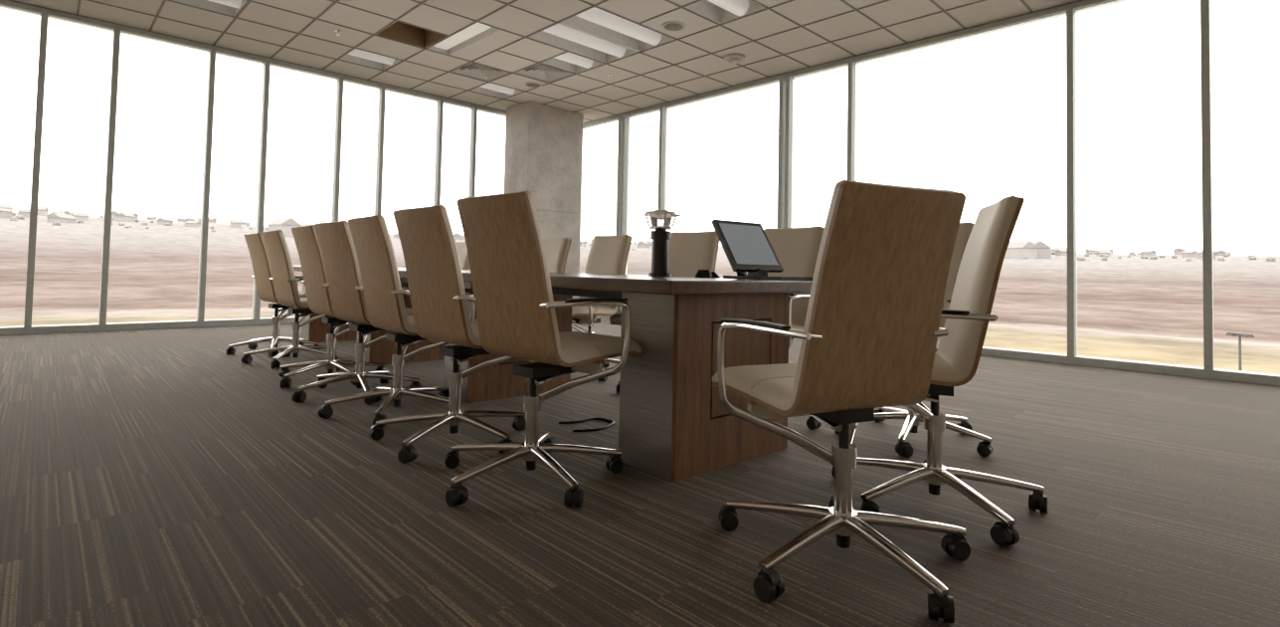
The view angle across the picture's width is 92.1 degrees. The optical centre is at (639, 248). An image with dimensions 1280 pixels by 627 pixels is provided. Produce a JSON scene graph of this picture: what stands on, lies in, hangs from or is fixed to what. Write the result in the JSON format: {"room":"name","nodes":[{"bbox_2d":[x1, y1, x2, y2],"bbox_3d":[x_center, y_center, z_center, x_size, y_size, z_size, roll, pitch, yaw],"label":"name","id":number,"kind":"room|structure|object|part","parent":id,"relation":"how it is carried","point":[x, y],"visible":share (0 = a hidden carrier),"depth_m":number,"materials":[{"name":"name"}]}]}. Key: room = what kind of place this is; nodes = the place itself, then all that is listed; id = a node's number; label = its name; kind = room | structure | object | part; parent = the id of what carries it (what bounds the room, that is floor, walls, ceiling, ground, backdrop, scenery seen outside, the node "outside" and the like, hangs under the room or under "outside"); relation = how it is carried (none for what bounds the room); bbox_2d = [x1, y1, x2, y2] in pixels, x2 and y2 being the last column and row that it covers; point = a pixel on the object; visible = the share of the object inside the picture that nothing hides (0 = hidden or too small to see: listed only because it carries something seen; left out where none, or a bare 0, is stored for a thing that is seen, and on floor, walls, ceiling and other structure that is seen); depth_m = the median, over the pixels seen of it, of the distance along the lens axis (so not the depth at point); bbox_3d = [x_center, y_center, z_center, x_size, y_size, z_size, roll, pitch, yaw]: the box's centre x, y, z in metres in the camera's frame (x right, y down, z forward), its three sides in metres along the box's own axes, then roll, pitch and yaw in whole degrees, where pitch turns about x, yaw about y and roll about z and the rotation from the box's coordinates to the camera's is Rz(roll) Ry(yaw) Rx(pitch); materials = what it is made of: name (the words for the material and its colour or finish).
{"room":"conference room","nodes":[
{"label":"conference room","id":0,"kind":"room"},
{"bbox_2d":[9,0,1083,123],"bbox_3d":[-0.472,-2.892,3.731,9.520,0.807,11.970,3,-3,-44],"label":"ceiling","id":1,"kind":"structure","parent":0,"point":[786,36],"depth_m":6.87,"materials":[{"name":"tile"}]},
{"bbox_2d":[172,0,247,16],"bbox_3d":[-4.331,-2.609,6.182,0.586,0.232,0.586,3,-3,-44],"label":"recessed light","id":2,"kind":"object","parent":1,"relation":"in","point":[228,7],"visible":1,"depth_m":6.38,"materials":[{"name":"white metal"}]},
{"bbox_2d":[339,48,400,70],"bbox_3d":[-3.445,-2.533,7.894,0.586,0.232,0.586,3,-3,-44],"label":"recessed light","id":3,"kind":"object","parent":1,"relation":"in","point":[356,56],"visible":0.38,"depth_m":7.98,"materials":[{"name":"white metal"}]},
{"bbox_2d":[376,20,446,47],"bbox_3d":[-2.594,-2.560,7.021,0.586,0.262,0.586,3,-3,-44],"label":"ceiling opening","id":4,"kind":"object","parent":1,"relation":"in","point":[398,31],"depth_m":7.26,"materials":[{"name":"brown"}]},
{"bbox_2d":[428,21,523,60],"bbox_3d":[-1.946,-2.464,7.225,0.586,0.112,1.196,3,-3,-44],"label":"ceiling light","id":5,"kind":"object","parent":1,"relation":"attached to","point":[477,40],"visible":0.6,"depth_m":7.24,"materials":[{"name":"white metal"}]},
{"bbox_2d":[451,62,510,81],"bbox_3d":[-2.147,-2.442,8.306,0.586,0.132,0.586,3,-3,-44],"label":"ceiling vent","id":6,"kind":"object","parent":1,"relation":"in","point":[471,70],"visible":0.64,"depth_m":8.39,"materials":[{"name":"grey metal"}]},
{"bbox_2d":[470,82,522,98],"bbox_3d":[-2.135,-2.462,9.169,0.586,0.232,0.586,3,-3,-44],"label":"recessed light","id":7,"kind":"object","parent":1,"relation":"in","point":[488,89],"visible":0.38,"depth_m":9.27,"materials":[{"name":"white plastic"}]},
{"bbox_2d":[523,81,543,87],"bbox_3d":[-1.527,-2.338,8.803,0.270,0.016,0.270,3,-3,-44],"label":"ceiling speaker","id":8,"kind":"object","parent":1,"relation":"in","point":[528,84],"depth_m":8.78},
{"bbox_2d":[515,63,573,82],"bbox_3d":[-1.285,-2.424,8.294,0.586,0.132,0.586,3,-3,-44],"label":"ceiling vent","id":9,"kind":"object","parent":1,"relation":"in","point":[540,72],"visible":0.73,"depth_m":8.37,"materials":[{"name":"grey metal"}]},
{"bbox_2d":[542,51,603,73],"bbox_3d":[-0.858,-2.480,7.858,0.586,0.232,0.586,3,-3,-44],"label":"recessed light","id":10,"kind":"object","parent":1,"relation":"in","point":[570,62],"visible":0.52,"depth_m":7.96,"materials":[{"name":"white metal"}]},
{"bbox_2d":[527,6,674,62],"bbox_3d":[-0.438,-2.501,6.990,1.196,0.232,1.196,3,-3,-44],"label":"recessed light","id":11,"kind":"object","parent":1,"relation":"in","point":[595,33],"visible":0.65,"depth_m":7.06,"materials":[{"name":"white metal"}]},
{"bbox_2d":[661,20,686,31],"bbox_3d":[0.360,-2.373,6.593,0.270,0.016,0.270,3,-3,-44],"label":"ceiling speaker","id":12,"kind":"object","parent":1,"relation":"in","point":[673,26],"depth_m":6.56},
{"bbox_2d":[684,0,765,23],"bbox_3d":[0.844,-2.503,6.110,0.586,0.232,0.586,3,-3,-44],"label":"recessed light","id":13,"kind":"object","parent":1,"relation":"in","point":[718,11],"visible":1,"depth_m":6.25,"materials":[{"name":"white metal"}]},
{"bbox_2d":[724,52,744,63],"bbox_3d":[1.149,-2.299,7.500,0.260,0.070,0.260,3,-3,-44],"label":"smoke detector","id":14,"kind":"object","parent":1,"relation":"attached to","point":[734,58],"visible":1,"depth_m":7.43,"materials":[{"name":"white plastic"}]},
{"bbox_2d":[0,315,1279,626],"bbox_3d":[-0.551,1.007,3.776,9.750,0.200,12.200,3,-3,-44],"label":"floor","id":15,"kind":"structure","parent":0,"point":[152,476],"depth_m":2.04,"materials":[{"name":"carpet"}]},
{"bbox_2d":[226,232,319,357],"bbox_3d":[-3.196,0.389,5.457,0.704,1.038,0.750,-1,-3,44],"label":"chair","id":16,"kind":"object","parent":15,"relation":"on","point":[257,248],"visible":0.59,"depth_m":5.36,"materials":[{"name":"brown wood"}]},
{"bbox_3d":[-3.351,0.439,5.632,0.269,0.405,0.353,1,-2,-4],"label":"arm","id":17,"kind":"part","parent":16,"relation":"part of","materials":[{"name":"metal"}]},
{"bbox_2d":[252,232,306,308],"bbox_3d":[-3.148,0.202,5.520,0.449,0.656,0.608,-1,-3,44],"label":"cushion","id":18,"kind":"object","parent":16,"relation":"on","point":[261,262],"depth_m":5.31,"materials":[{"name":"beige leather"}]},
{"bbox_3d":[-3.024,0.435,5.319,0.353,0.405,0.269,1,-2,1],"label":"arm","id":19,"kind":"part","parent":16,"relation":"part of","materials":[{"name":"metal"}]},
{"bbox_2d":[241,229,338,368],"bbox_3d":[-2.739,0.382,4.964,0.663,1.038,0.726,-1,-3,45],"label":"chair","id":20,"kind":"object","parent":15,"relation":"on","point":[283,277],"visible":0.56,"depth_m":4.82,"materials":[{"name":"brown wood"}]},
{"bbox_2d":[264,229,308,307],"bbox_3d":[-2.679,0.194,4.998,0.449,0.656,0.608,-1,-3,45],"label":"cushion","id":21,"kind":"object","parent":20,"relation":"on","point":[283,277],"depth_m":4.76,"materials":[{"name":"beige leather"}]},
{"bbox_3d":[-2.880,0.431,5.114,0.269,0.405,0.353,1,-2,-3],"label":"arm","id":22,"kind":"part","parent":20,"relation":"part of","materials":[{"name":"metal"}]},
{"bbox_3d":[-2.558,0.427,4.795,0.353,0.405,0.269,1,-2,2],"label":"arm","id":23,"kind":"part","parent":20,"relation":"part of","materials":[{"name":"metal"}]},
{"bbox_2d":[278,224,385,387],"bbox_3d":[-2.053,0.373,4.255,0.720,1.038,0.684,2,-2,-31],"label":"chair","id":24,"kind":"object","parent":15,"relation":"on","point":[305,237],"visible":0.59,"depth_m":4.15,"materials":[{"name":"brown wood"}]},
{"bbox_3d":[-2.241,0.421,4.409,0.269,0.405,0.353,1,-2,-2],"label":"arm","id":25,"kind":"part","parent":24,"relation":"part of","materials":[{"name":"metal"}]},
{"bbox_2d":[298,224,360,323],"bbox_3d":[-2.042,0.183,4.290,0.608,0.656,0.449,3,-3,-44],"label":"cushion","id":26,"kind":"object","parent":24,"relation":"on","point":[309,251],"depth_m":4.09,"materials":[{"name":"brown wood"}]},
{"bbox_3d":[-1.925,0.416,4.085,0.353,0.405,0.269,1,-2,3],"label":"arm","id":27,"kind":"part","parent":24,"relation":"part of","materials":[{"name":"metal"}]},
{"bbox_2d":[291,219,421,404],"bbox_3d":[-1.695,0.364,3.776,0.703,1.038,0.765,-1,-3,43],"label":"chair","id":28,"kind":"object","parent":15,"relation":"on","point":[342,271],"visible":0.64,"depth_m":3.68,"materials":[{"name":"brown wood"}]},
{"bbox_3d":[-1.849,0.413,3.955,0.269,0.405,0.353,1,-2,-5],"label":"arm","id":29,"kind":"part","parent":28,"relation":"part of","materials":[{"name":"metal"}]},
{"bbox_2d":[317,219,412,330],"bbox_3d":[-1.644,0.176,3.846,0.449,0.656,0.608,-1,-3,43],"label":"cushion","id":30,"kind":"object","parent":28,"relation":"on","point":[342,271],"depth_m":3.64,"materials":[{"name":"beige leather"}]},
{"bbox_3d":[-1.517,0.410,3.648,0.353,0.405,0.269,1,-2,0],"label":"arm","id":31,"kind":"part","parent":28,"relation":"part of","materials":[{"name":"metal"}]},
{"bbox_2d":[317,214,477,427],"bbox_3d":[-1.297,0.358,3.346,0.744,1.038,0.677,3,-3,-43],"label":"chair","id":32,"kind":"object","parent":15,"relation":"on","point":[383,290],"visible":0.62,"depth_m":3.22,"materials":[{"name":"brown wood"}]},
{"bbox_3d":[-1.422,0.407,3.503,0.269,0.405,0.353,1,-2,-1],"label":"arm","id":33,"kind":"part","parent":32,"relation":"part of","materials":[{"name":"metal"}]},
{"bbox_2d":[353,214,477,341],"bbox_3d":[-1.225,0.169,3.381,0.608,0.656,0.449,3,-3,-43],"label":"cushion","id":34,"kind":"object","parent":32,"relation":"on","point":[381,286],"depth_m":3.17,"materials":[{"name":"brown wood"}]},
{"bbox_3d":[-1.112,0.403,3.174,0.353,0.405,0.269,1,-2,4],"label":"arm","id":35,"kind":"part","parent":32,"relation":"part of","materials":[{"name":"metal"}]},
{"bbox_2d":[368,204,525,463],"bbox_3d":[-0.802,0.347,2.822,0.683,1.044,0.714,-1,-3,44],"label":"chair","id":36,"kind":"object","parent":15,"relation":"on","point":[437,291],"visible":0.73,"depth_m":2.71,"materials":[{"name":"brown wood"}]},
{"bbox_3d":[-0.976,0.393,2.990,0.269,0.405,0.353,1,-2,-4],"label":"arm","id":37,"kind":"part","parent":36,"relation":"part of","materials":[{"name":"metal"}]},
{"bbox_2d":[400,204,500,355],"bbox_3d":[-0.773,0.156,2.878,0.449,0.656,0.608,-1,-3,44],"label":"cushion","id":38,"kind":"object","parent":36,"relation":"on","point":[436,291],"depth_m":2.67,"materials":[{"name":"brown wood"}]},
{"bbox_3d":[-0.650,0.389,2.677,0.353,0.405,0.269,1,-2,1],"label":"arm","id":39,"kind":"part","parent":36,"relation":"part of","materials":[{"name":"metal"}]},
{"bbox_2d":[455,241,470,269],"bbox_3d":[-2.041,0.440,6.484,0.680,1.054,0.724,-1,-3,44],"label":"chair","id":40,"kind":"object","parent":15,"relation":"on","point":[460,246],"visible":0.06,"depth_m":6.55,"materials":[{"name":"brown wood"}]},
{"bbox_2d":[444,189,642,507],"bbox_3d":[-0.390,0.337,2.337,0.707,1.050,0.746,-1,-3,42],"label":"chair","id":41,"kind":"object","parent":15,"relation":"on","point":[512,297],"visible":1,"depth_m":2.24,"materials":[{"name":"brown wood"}]},
{"bbox_3d":[-0.547,0.380,2.501,0.269,0.405,0.353,1,-2,-6],"label":"arm","id":42,"kind":"part","parent":41,"relation":"part of","materials":[{"name":"metal"}]},
{"bbox_2d":[465,189,642,373],"bbox_3d":[-0.340,0.142,2.396,0.449,0.656,0.608,-1,-3,42],"label":"cushion","id":43,"kind":"object","parent":41,"relation":"on","point":[512,296],"depth_m":2.21,"materials":[{"name":"beige leather"}]},
{"bbox_3d":[-0.210,0.376,2.200,0.353,0.405,0.269,1,-2,-1],"label":"arm","id":44,"kind":"part","parent":41,"relation":"part of","materials":[{"name":"metal"}]},
{"bbox_2d":[503,101,583,298],"bbox_3d":[-1.617,-0.594,10.242,1.090,3.392,0.680,3,-3,-44],"label":"concrete column","id":45,"kind":"structure","parent":15,"relation":"on","point":[543,157],"depth_m":9.99,"materials":[{"name":"grey concrete"}]},
{"bbox_2d":[293,265,812,481],"bbox_3d":[-1.386,0.539,4.586,1.160,0.756,5.730,3,-3,-42],"label":"conference table","id":46,"kind":"object","parent":15,"relation":"on","point":[674,426],"visible":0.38,"depth_m":2.48,"materials":[{"name":"brown wood"}]},
{"bbox_2d":[640,209,681,276],"bbox_3d":[0.111,-0.030,3.361,0.219,0.360,0.219,3,-3,-44],"label":"lantern","id":47,"kind":"object","parent":46,"relation":"on","point":[660,220],"visible":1,"depth_m":3.32,"materials":[{"name":"black plastic"}]},
{"bbox_2d":[694,269,720,277],"bbox_3d":[0.330,0.126,3.119,0.142,0.040,0.142,0,-2,23],"label":"phone","id":48,"kind":"object","parent":46,"relation":"on","point":[699,273],"visible":0.86,"depth_m":3.10,"materials":[{"name":"black plastic"}]},
{"bbox_2d":[711,218,783,279],"bbox_3d":[0.551,0.004,3.045,0.340,0.288,0.226,3,-2,-37],"label":"touchscreen monitor","id":49,"kind":"object","parent":46,"relation":"on","point":[747,247],"visible":0.97,"depth_m":3.03,"materials":[{"name":"black plastic"}]},
{"bbox_2d":[761,276,813,280],"bbox_3d":[0.702,0.138,2.859,0.280,0.015,0.110,3,-2,-37],"label":"keyboard","id":50,"kind":"object","parent":46,"relation":"on","point":[765,277],"visible":0.96,"depth_m":2.79,"materials":[{"name":"black plastic"}]},
{"bbox_2d":[543,236,571,272],"bbox_3d":[-0.893,0.421,5.210,0.730,1.054,0.678,3,-3,-44],"label":"chair","id":51,"kind":"object","parent":15,"relation":"on","point":[557,249],"visible":0.11,"depth_m":5.25,"materials":[{"name":"brown wood"}]},
{"bbox_2d":[558,416,614,431],"bbox_3d":[-0.247,0.885,3.112,0.268,0.011,0.214,2,-2,-31],"label":"power cable","id":52,"kind":"object","parent":15,"relation":"on","point":[593,418],"visible":1,"depth_m":3.13,"materials":[{"name":"black plastic"}]},
{"bbox_2d":[571,234,632,380],"bbox_3d":[-0.409,0.412,4.649,0.708,1.054,0.704,-1,-3,45],"label":"chair","id":53,"kind":"object","parent":15,"relation":"on","point":[608,254],"visible":0.47,"depth_m":4.66,"materials":[{"name":"brown wood"}]},
{"bbox_3d":[-0.554,0.452,4.794,0.353,0.405,0.269,1,-2,2],"label":"arm","id":54,"kind":"part","parent":53,"relation":"part of","materials":[{"name":"metal"}]},
{"bbox_3d":[-0.233,0.448,4.475,0.269,0.405,0.353,1,-2,-3],"label":"arm","id":55,"kind":"part","parent":53,"relation":"part of","materials":[{"name":"metal"}]},
{"bbox_2d":[571,234,630,322],"bbox_3d":[-0.424,0.211,4.607,0.449,0.656,0.608,-1,-3,45],"label":"cushion","id":56,"kind":"object","parent":53,"relation":"on","point":[608,254],"depth_m":4.67,"materials":[{"name":"beige leather"}]},
{"bbox_2d":[609,230,719,392],"bbox_3d":[0.210,0.403,3.995,0.699,1.054,0.749,-1,-3,42],"label":"chair","id":57,"kind":"object","parent":15,"relation":"on","point":[688,252],"visible":0.19,"depth_m":4.07,"materials":[{"name":"brown wood"}]},
{"bbox_2d":[609,230,718,323],"bbox_3d":[0.168,0.201,3.949,0.449,0.656,0.608,-1,-3,42],"label":"cushion","id":58,"kind":"object","parent":57,"relation":"on","point":[688,252],"depth_m":4.07,"materials":[{"name":"beige leather"}]},
{"bbox_2d":[763,225,824,429],"bbox_3d":[0.709,0.393,3.403,0.698,1.054,0.682,3,-3,-43],"label":"chair","id":59,"kind":"object","parent":15,"relation":"on","point":[796,249],"visible":0.2,"depth_m":3.44,"materials":[{"name":"brown wood"}]},
{"bbox_2d":[763,225,824,344],"bbox_3d":[0.678,0.192,3.381,0.608,0.656,0.449,3,-3,-43],"label":"cushion","id":60,"kind":"object","parent":59,"relation":"on","point":[796,249],"depth_m":3.45,"materials":[{"name":"beige leather"}]},
{"bbox_3d":[0.864,0.429,3.242,0.269,0.405,0.353,1,-2,-1],"label":"arm","id":61,"kind":"part","parent":59,"relation":"part of","materials":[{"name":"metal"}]},
{"bbox_2d":[711,180,970,622],"bbox_3d":[0.564,0.351,1.742,0.685,1.020,0.749,2,-2,-23],"label":"chair","id":62,"kind":"object","parent":15,"relation":"on","point":[870,333],"visible":1,"depth_m":1.62,"materials":[{"name":"brown wood"}]},
{"bbox_3d":[0.355,0.400,1.673,0.353,0.405,0.269,1,-2,19],"label":"arm","id":63,"kind":"part","parent":62,"relation":"part of","materials":[{"name":"metal"}]},
{"bbox_2d":[712,180,955,418],"bbox_3d":[0.547,0.171,1.816,0.449,0.656,0.608,2,-2,-23],"label":"cushion","id":64,"kind":"object","parent":62,"relation":"on","point":[872,328],"depth_m":1.60,"materials":[{"name":"brown wood"}]},
{"bbox_3d":[0.770,0.415,1.851,0.269,0.405,0.353,0,-2,24],"label":"arm","id":65,"kind":"part","parent":62,"relation":"part of","materials":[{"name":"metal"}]},
{"bbox_2d":[834,221,993,457],"bbox_3d":[1.326,0.391,2.957,0.753,1.054,0.680,3,-3,-40],"label":"chair","id":66,"kind":"object","parent":15,"relation":"on","point":[913,420],"visible":0.14,"depth_m":2.95,"materials":[{"name":"beige leather"}]},
{"bbox_2d":[935,221,973,348],"bbox_3d":[1.270,0.190,2.945,0.608,0.656,0.449,3,-3,-40],"label":"cushion","id":67,"kind":"object","parent":66,"relation":"on","point":[965,229],"depth_m":2.96,"materials":[{"name":"beige leather"}]},
{"bbox_2d":[831,194,1048,546],"bbox_3d":[1.030,0.361,2.190,0.744,1.050,0.699,1,-2,18],"label":"chair","id":68,"kind":"object","parent":15,"relation":"on","point":[968,315],"visible":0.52,"depth_m":2.01,"materials":[{"name":"brown wood"}]},
{"bbox_3d":[1.073,0.409,2.384,0.269,0.405,0.353,2,-2,-25],"label":"arm","id":69,"kind":"part","parent":68,"relation":"part of","materials":[{"name":"metal"}]},
{"bbox_3d":[0.934,0.392,1.954,0.353,0.405,0.269,2,-2,-29],"label":"arm","id":70,"kind":"part","parent":68,"relation":"part of","materials":[{"name":"metal"}]},
{"bbox_2d":[930,194,1019,381],"bbox_3d":[0.961,0.163,2.192,0.608,0.656,0.449,1,-2,18],"label":"cushion","id":71,"kind":"object","parent":68,"relation":"on","point":[958,354],"depth_m":1.95,"materials":[{"name":"beige leather"}]},
{"label":"outside","id":72,"kind":"structure","parent":0,"visible":0},
{"bbox_2d":[0,212,1279,373],"bbox_3d":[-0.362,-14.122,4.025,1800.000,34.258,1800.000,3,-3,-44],"label":"ground","id":73,"kind":"structure","parent":72,"point":[1136,308],"depth_m":63.88,"materials":[{"name":"beige sand"}]},
{"bbox_2d":[0,203,1276,261],"bbox_3d":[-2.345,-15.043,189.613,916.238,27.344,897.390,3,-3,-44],"label":"town","id":74,"kind":"object","parent":73,"relation":"on","point":[1023,249],"visible":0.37,"depth_m":366.33},
{"bbox_2d":[1225,332,1254,370],"bbox_3d":[18.481,3.337,18.993,0.200,1.470,0.700,1,-2,0],"label":"street lamp","id":75,"kind":"object","parent":73,"relation":"on","point":[1239,335],"visible":0.84,"depth_m":18.98,"materials":[{"name":"metal"}]},
{"bbox_3d":[-4.638,-2.832,8.189,9.750,0.800,0.250,3,-3,-44],"label":"wall","id":76,"kind":"structure","parent":0,"visible":0},
{"bbox_2d":[0,4,494,327],"bbox_3d":[-4.728,-0.744,7.988,9.440,3.270,0.008,3,-3,-44],"label":"glass","id":77,"kind":"object","parent":76,"relation":"attached to","point":[0,5],"visible":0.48,"depth_m":7.94,"materials":[{"name":"glass"}]},
{"bbox_2d":[0,0,506,335],"bbox_3d":[-4.722,-0.739,7.981,9.500,3.400,0.170,3,-3,-44],"label":"frame","id":78,"kind":"object","parent":76,"relation":"attached to","point":[45,13],"visible":0.59,"depth_m":7.40,"materials":[{"name":"grey metal"}]},
{"bbox_3d":[3.020,-2.708,7.128,0.250,0.800,11.950,3,-3,-44],"label":"wall","id":79,"kind":"structure","parent":0,"visible":0},
{"bbox_2d":[855,75,856,109],"bbox_3d":[2.601,-1.880,7.425,0.008,0.400,0.005,3,-3,-44],"label":"glass","id":80,"kind":"object","parent":79,"relation":"attached to","point":[855,107],"depth_m":7.43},
{"bbox_2d":[582,0,1279,385],"bbox_3d":[2.925,-0.612,7.008,0.170,3.400,11.950,3,-3,-44],"label":"frame","id":81,"kind":"object","parent":79,"relation":"attached to","point":[786,82],"visible":0.58,"depth_m":5.84,"materials":[{"name":"grey metal"}]},
{"bbox_2d":[1076,316,1077,356],"bbox_3d":[4.078,0.817,5.758,0.008,0.361,0.005,3,-3,-44],"label":"glass","id":82,"kind":"object","parent":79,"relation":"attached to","point":[1076,316],"depth_m":5.76,"materials":[{"name":"clear glass"}]},
{"bbox_2d":[1075,7,1083,49],"bbox_3d":[4.157,-2.079,5.837,0.008,0.376,0.056,3,-3,-44],"label":"glass","id":83,"kind":"object","parent":79,"relation":"attached to","point":[1082,8],"depth_m":5.85,"materials":[{"name":"glass"}]}
]}

